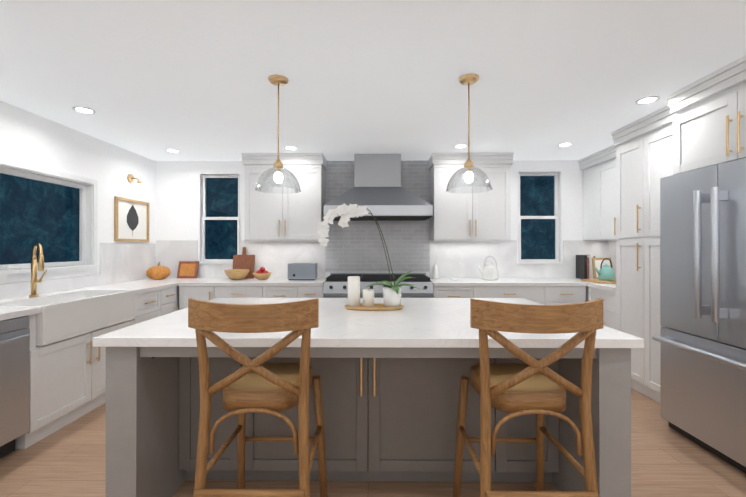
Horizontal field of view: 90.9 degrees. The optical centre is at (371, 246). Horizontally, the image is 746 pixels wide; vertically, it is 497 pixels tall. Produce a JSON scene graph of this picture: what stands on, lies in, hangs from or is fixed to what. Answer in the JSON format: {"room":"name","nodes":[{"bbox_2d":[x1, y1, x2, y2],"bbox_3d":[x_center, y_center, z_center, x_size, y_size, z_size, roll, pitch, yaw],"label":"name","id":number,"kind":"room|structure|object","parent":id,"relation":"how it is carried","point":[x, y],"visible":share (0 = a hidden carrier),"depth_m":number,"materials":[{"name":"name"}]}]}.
{"room":"kitchen","nodes":[
{"label":"kitchen","id":0,"kind":"room"},
{"bbox_2d":[0,101,155,298],"bbox_3d":[-2.930,0.097,1.055,0.120,2.440,7.500,0,0,1],"label":"wall","id":1,"kind":"structure","parent":0,"point":[27,137],"depth_m":3.65,"materials":[{"name":"paint"}]},
{"bbox_2d":[0,157,99,283],"bbox_3d":[-2.889,-0.196,2.995,0.133,0.967,1.620,0,0,1],"label":"window","id":2,"kind":"structure","parent":1,"relation":"in","point":[54,213],"depth_m":3.30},
{"bbox_2d":[0,266,21,269],"bbox_3d":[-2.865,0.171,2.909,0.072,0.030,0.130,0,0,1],"label":"window sill","id":3,"kind":"structure","parent":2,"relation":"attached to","point":[9,267],"depth_m":2.88,"materials":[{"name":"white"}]},
{"bbox_2d":[0,243,155,298],"bbox_3d":[-2.849,0.183,2.573,0.010,0.444,4.438,0,0,1],"label":"backsplash","id":4,"kind":"structure","parent":1,"relation":"attached to","point":[122,262],"depth_m":3.97,"materials":[{"name":"tile"}]},
{"bbox_2d":[114,196,148,241],"bbox_3d":[-2.823,-0.301,4.340,0.025,0.495,0.590,0,0,1],"label":"framed artwork","id":5,"kind":"object","parent":1,"relation":"attached to","point":[131,220],"visible":0.98,"depth_m":4.30,"materials":[{"name":"white paper"}]},
{"bbox_2d":[127,174,144,193],"bbox_3d":[-2.755,-0.729,4.306,0.162,0.230,0.104,0,0,1],"label":"sconce","id":6,"kind":"object","parent":1,"relation":"attached to","point":[139,188],"visible":1,"depth_m":4.28,"materials":[{"name":"gold metal"}]},
{"bbox_2d":[155,160,582,277],"bbox_3d":[0.114,0.107,4.834,6.130,2.440,0.120,0,0,1],"label":"wall","id":7,"kind":"structure","parent":0,"point":[177,202],"depth_m":4.80,"materials":[{"name":"paint"}]},
{"bbox_2d":[199,173,239,263],"bbox_3d":[-1.986,-0.363,4.837,0.570,1.180,0.140,0,0,1],"label":"window","id":8,"kind":"structure","parent":7,"relation":"in","point":[219,218],"depth_m":4.88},
{"bbox_2d":[156,240,324,277],"bbox_3d":[-1.711,0.168,4.786,2.214,0.486,0.010,0,0,1],"label":"backsplash","id":9,"kind":"structure","parent":7,"relation":"attached to","point":[275,258],"depth_m":4.78,"materials":[{"name":"tile"}]},
{"bbox_2d":[241,153,326,241],"bbox_3d":[-1.071,-0.584,4.574,0.970,1.057,0.395,0,0,1],"label":"upper cabinet","id":10,"kind":"object","parent":7,"relation":"attached to","point":[273,215],"visible":0.9,"depth_m":4.43,"materials":[{"name":"white wood"}]},
{"bbox_2d":[325,160,429,271],"bbox_3d":[0.072,-0.390,4.769,1.353,1.442,0.012,0,0,1],"label":"tile backsplash","id":11,"kind":"structure","parent":7,"relation":"attached to","point":[355,246],"depth_m":4.76,"materials":[{"name":"grey tile"}]},
{"bbox_2d":[324,154,432,220],"bbox_3d":[0.075,-0.720,4.463,1.240,0.785,0.594,0,0,1],"label":"range hood","id":12,"kind":"object","parent":7,"relation":"attached to","point":[379,192],"visible":0.75,"depth_m":4.34,"materials":[{"name":"silver metal"}]},
{"bbox_2d":[428,152,513,241],"bbox_3d":[1.206,-0.584,4.551,0.959,1.057,0.395,0,0,1],"label":"upper cabinet","id":13,"kind":"object","parent":7,"relation":"attached to","point":[472,213],"visible":0.88,"depth_m":4.40,"materials":[{"name":"white wood"}]},
{"bbox_2d":[430,240,607,277],"bbox_3d":[1.896,0.168,4.749,2.295,0.486,0.010,0,0,1],"label":"backsplash","id":14,"kind":"structure","parent":7,"relation":"attached to","point":[459,259],"depth_m":4.75,"materials":[{"name":"tile"}]},
{"bbox_2d":[517,171,563,263],"bbox_3d":[2.173,-0.373,4.794,0.590,1.200,0.140,0,0,1],"label":"window","id":15,"kind":"structure","parent":7,"relation":"in","point":[539,221],"depth_m":4.84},
{"bbox_2d":[0,388,745,496],"bbox_3d":[0.075,1.347,1.020,6.130,0.060,7.740,0,0,1],"label":"floor","id":16,"kind":"structure","parent":0,"point":[68,460],"depth_m":2.13,"materials":[{"name":"brown wood"}]},
{"bbox_2d":[0,316,29,458],"bbox_3d":[-2.511,0.884,2.088,0.652,0.870,0.600,0,0,1],"label":"dishwasher","id":17,"kind":"object","parent":16,"relation":"on","point":[14,378],"visible":0.98,"depth_m":2.29,"materials":[{"name":"silver metal"}]},
{"bbox_2d":[0,278,200,448],"bbox_3d":[-2.521,0.863,2.572,0.662,0.915,4.447,0,0,1],"label":"base cabinet","id":18,"kind":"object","parent":16,"relation":"on","point":[67,381],"depth_m":2.75,"materials":[{"name":"white wood"}]},
{"bbox_2d":[29,242,46,297],"bbox_3d":[-2.633,0.188,2.891,0.192,0.435,0.142,0,0,1],"label":"faucet","id":19,"kind":"object","parent":18,"relation":"on","point":[34,280],"visible":1,"depth_m":2.92,"materials":[{"name":"gold metal"}]},
{"bbox_2d":[0,290,134,345],"bbox_3d":[-2.425,0.535,2.928,0.465,0.264,0.940,0,0,1],"label":"sink","id":20,"kind":"object","parent":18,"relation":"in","point":[61,316],"visible":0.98,"depth_m":2.84,"materials":[{"name":"white ceramic"}]},
{"bbox_2d":[146,261,169,279],"bbox_3d":[-2.615,0.296,4.501,0.268,0.220,0.268,0,0,1],"label":"pumpkin","id":21,"kind":"object","parent":18,"relation":"on","point":[158,272],"visible":1,"depth_m":4.42,"materials":[{"name":"plant"}]},
{"bbox_2d":[177,261,198,277],"bbox_3d":[-2.368,0.304,4.731,0.250,0.215,0.089,0,0,1],"label":"picture frame","id":22,"kind":"object","parent":18,"relation":"on","point":[187,269],"visible":0.96,"depth_m":4.72,"materials":[{"name":"brown wood"}]},
{"bbox_2d":[178,278,325,309],"bbox_3d":[-1.365,0.869,4.453,1.638,0.915,0.662,0,0,1],"label":"countertop","id":23,"kind":"structure","parent":16,"relation":"on","point":[205,289],"depth_m":4.16,"materials":[{"name":"white stone"}]},
{"bbox_2d":[224,269,249,279],"bbox_3d":[-1.660,0.350,4.521,0.300,0.120,0.300,0,0,1],"label":"bowl","id":24,"kind":"object","parent":23,"relation":"on","point":[236,274],"visible":1,"depth_m":4.42,"materials":[{"name":"brown wood"}]},
{"bbox_2d":[233,247,254,277],"bbox_3d":[-1.652,0.211,4.739,0.280,0.400,0.062,0,0,1],"label":"cutting board","id":25,"kind":"object","parent":23,"relation":"on","point":[243,261],"visible":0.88,"depth_m":4.73,"materials":[{"name":"brown wood"}]},
{"bbox_2d":[253,267,271,279],"bbox_3d":[-1.345,0.332,4.508,0.230,0.158,0.230,0,0,1],"label":"fruit bowl","id":26,"kind":"object","parent":23,"relation":"on","point":[262,273],"visible":1,"depth_m":4.45,"materials":[{"name":"brown wood"}]},
{"bbox_2d":[288,263,316,279],"bbox_3d":[-0.856,0.310,4.512,0.342,0.202,0.202,0,0,1],"label":"toaster","id":27,"kind":"object","parent":23,"relation":"on","point":[302,271],"visible":1,"depth_m":4.42,"materials":[{"name":"metal"}]},
{"bbox_2d":[188,298,326,496],"bbox_3d":[-0.464,0.763,1.640,0.510,1.114,0.554,0,0,1],"label":"stool","id":28,"kind":"object","parent":16,"relation":"on","point":[257,385],"visible":1,"depth_m":1.43,"materials":[{"name":"brown wood"}]},
{"bbox_2d":[101,346,630,496],"bbox_3d":[-0.018,0.883,2.264,2.340,0.876,1.262,0,0,1],"label":"kitchen island","id":29,"kind":"object","parent":16,"relation":"on","point":[390,384],"depth_m":1.98,"materials":[{"name":"grey wood"}]},
{"bbox_2d":[93,298,643,349],"bbox_3d":[-0.018,0.424,2.249,2.410,0.040,1.290,0,0,1],"label":"island countertop","id":30,"kind":"structure","parent":29,"relation":"on","point":[422,323],"depth_m":1.70,"materials":[{"name":"white stone"}]},
{"bbox_2d":[317,203,423,306],"bbox_3d":[-0.008,0.058,2.366,0.694,0.674,0.258,0,0,1],"label":"orchid","id":31,"kind":"object","parent":30,"relation":"on","point":[392,295],"visible":0.98,"depth_m":2.36,"materials":[{"name":"white plant"}]},
{"bbox_2d":[344,276,403,310],"bbox_3d":[0.013,0.297,2.374,0.390,0.214,0.180,0,0,1],"label":"tray","id":32,"kind":"object","parent":30,"relation":"on","point":[367,304],"visible":1,"depth_m":2.34,"materials":[{"name":"brown wood"}]},
{"bbox_2d":[323,273,432,297],"bbox_3d":[0.074,0.834,4.394,1.230,0.985,0.725,0,0,1],"label":"range","id":33,"kind":"object","parent":16,"relation":"on","point":[335,285],"visible":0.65,"depth_m":4.12,"materials":[{"name":"silver metal"}]},
{"bbox_2d":[430,278,586,304],"bbox_3d":[1.550,0.869,4.423,1.708,0.915,0.662,0,0,1],"label":"countertop","id":34,"kind":"structure","parent":16,"relation":"on","point":[550,291],"depth_m":4.12,"materials":[{"name":"white stone"}]},
{"bbox_2d":[432,261,437,278],"bbox_3d":[0.796,0.296,4.604,0.074,0.230,0.076,0,0,1],"label":"soap dispenser","id":35,"kind":"object","parent":34,"relation":"on","point":[435,272],"visible":1,"depth_m":4.58,"materials":[{"name":"white ceramic"}]},
{"bbox_2d":[478,255,497,279],"bbox_3d":[1.426,0.262,4.510,0.249,0.297,0.190,0,0,1],"label":"kettle","id":36,"kind":"object","parent":34,"relation":"on","point":[489,271],"visible":1,"depth_m":4.45,"materials":[{"name":"white ceramic"}]},
{"bbox_2d":[453,298,602,496],"bbox_3d":[0.646,0.763,1.628,0.510,1.114,0.554,0,0,1],"label":"stool","id":37,"kind":"object","parent":16,"relation":"on","point":[532,385],"visible":1,"depth_m":1.43,"materials":[{"name":"brown wood"}]},
{"bbox_2d":[561,278,615,328],"bbox_3d":[2.718,0.868,4.170,0.662,0.915,1.143,0,0,1],"label":"countertop","id":38,"kind":"structure","parent":16,"relation":"on","point":[606,292],"depth_m":3.81,"materials":[{"name":"white stone"}]},
{"bbox_2d":[576,254,610,278],"bbox_3d":[2.781,0.256,4.596,0.310,0.310,0.272,0,0,1],"label":"cookbooks","id":39,"kind":"object","parent":38,"relation":"on","point":[586,264],"visible":0.65,"depth_m":4.53,"materials":[{"name":"paper"}]},
{"bbox_2d":[581,279,615,283],"bbox_3d":[2.672,0.399,4.142,0.380,0.022,0.450,0,0,1],"label":"serving board","id":40,"kind":"object","parent":38,"relation":"on","point":[597,281],"visible":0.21,"depth_m":4.13,"materials":[{"name":"brown wood"}]},
{"bbox_2d":[595,258,614,280],"bbox_3d":[2.657,0.262,4.197,0.212,0.252,0.162,0,0,1],"label":"tea kettle","id":41,"kind":"object","parent":40,"relation":"on","point":[605,272],"visible":1,"depth_m":4.15,"materials":[{"name":"ceramic"}]},
{"bbox_2d":[611,105,675,403],"bbox_3d":[2.691,0.103,3.160,0.695,2.439,0.875,0,0,1],"label":"pantry","id":42,"kind":"object","parent":16,"relation":"on","point":[644,157],"visible":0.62,"depth_m":3.24,"materials":[{"name":"white wood"}]},
{"bbox_2d":[652,158,745,472],"bbox_3d":[2.503,0.410,2.238,0.959,1.820,0.910,0,0,1],"label":"fridge","id":43,"kind":"object","parent":16,"relation":"on","point":[701,338],"visible":1,"depth_m":2.30,"materials":[{"name":"silver metal"}]},
{"bbox_2d":[0,0,745,160],"bbox_3d":[0.075,-1.139,1.028,6.130,0.030,7.740,0,0,1],"label":"ceiling","id":44,"kind":"structure","parent":0,"point":[154,80],"depth_m":2.33,"materials":[{"name":"paint"}]},
{"bbox_2d":[72,107,95,113],"bbox_3d":[-2.360,-1.120,3.013,0.150,0.018,0.150,0,0,1],"label":"recessed light","id":45,"kind":"object","parent":44,"relation":"in","point":[84,110],"visible":0.96,"depth_m":3.01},
{"bbox_2d":[166,149,179,152],"bbox_3d":[-2.317,-1.117,4.282,0.150,0.018,0.150,0,0,1],"label":"recessed light","id":46,"kind":"object","parent":44,"relation":"in","point":[173,150],"visible":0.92,"depth_m":4.26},
{"bbox_2d":[255,75,300,193],"bbox_3d":[-0.626,-0.746,2.459,0.298,0.746,0.298,0,0,1],"label":"pendant light","id":47,"kind":"object","parent":44,"relation":"hanging from","point":[278,81],"visible":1,"depth_m":2.43,"materials":[{"name":"clear glass"}]},
{"bbox_2d":[284,146,296,149],"bbox_3d":[-0.918,-1.117,4.158,0.150,0.018,0.150,0,0,1],"label":"recessed light","id":48,"kind":"object","parent":44,"relation":"in","point":[290,147],"visible":0.96,"depth_m":4.17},
{"bbox_2d":[454,144,467,147],"bbox_3d":[0.991,-1.117,4.088,0.150,0.018,0.150,0,0,1],"label":"recessed light","id":49,"kind":"object","parent":44,"relation":"in","point":[461,146],"visible":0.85,"depth_m":4.08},
{"bbox_2d":[446,74,491,192],"bbox_3d":[0.646,-0.746,2.446,0.298,0.746,0.298,0,0,1],"label":"pendant light","id":50,"kind":"object","parent":44,"relation":"hanging from","point":[469,168],"visible":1,"depth_m":2.42,"materials":[{"name":"clear glass"}]},
{"bbox_2d":[558,143,572,146],"bbox_3d":[2.120,-1.117,4.027,0.150,0.018,0.150,0,0,1],"label":"recessed light","id":51,"kind":"object","parent":44,"relation":"in","point":[564,144],"visible":0.98,"depth_m":4.01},
{"bbox_2d":[636,96,659,104],"bbox_3d":[2.108,-1.121,2.807,0.150,0.018,0.150,0,0,1],"label":"recessed light","id":52,"kind":"object","parent":44,"relation":"in","point":[648,100],"visible":0.92,"depth_m":2.80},
{"bbox_3d":[3.079,0.096,0.993,0.120,2.440,7.500,0,0,1],"label":"wall","id":53,"kind":"structure","parent":0,"visible":0},
{"bbox_2d":[578,145,617,239],"bbox_3d":[2.852,-0.595,4.167,0.395,1.037,1.130,0,0,1],"label":"upper cabinet","id":54,"kind":"object","parent":53,"relation":"attached to","point":[598,168],"visible":0.38,"depth_m":4.34,"materials":[{"name":"white wood"}]},
{"bbox_2d":[608,240,615,278],"bbox_3d":[3.046,0.167,4.165,0.010,0.485,1.133,0,0,1],"label":"backsplash","id":55,"kind":"structure","parent":53,"relation":"attached to","point":[612,249],"depth_m":4.65,"materials":[{"name":"tile"}]},
{"bbox_2d":[667,55,745,174],"bbox_3d":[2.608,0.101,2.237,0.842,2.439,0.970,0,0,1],"label":"upper cabinet","id":56,"kind":"object","parent":53,"relation":"attached to","point":[709,123],"visible":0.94,"depth_m":2.42,"materials":[{"name":"wood"}]}
]}

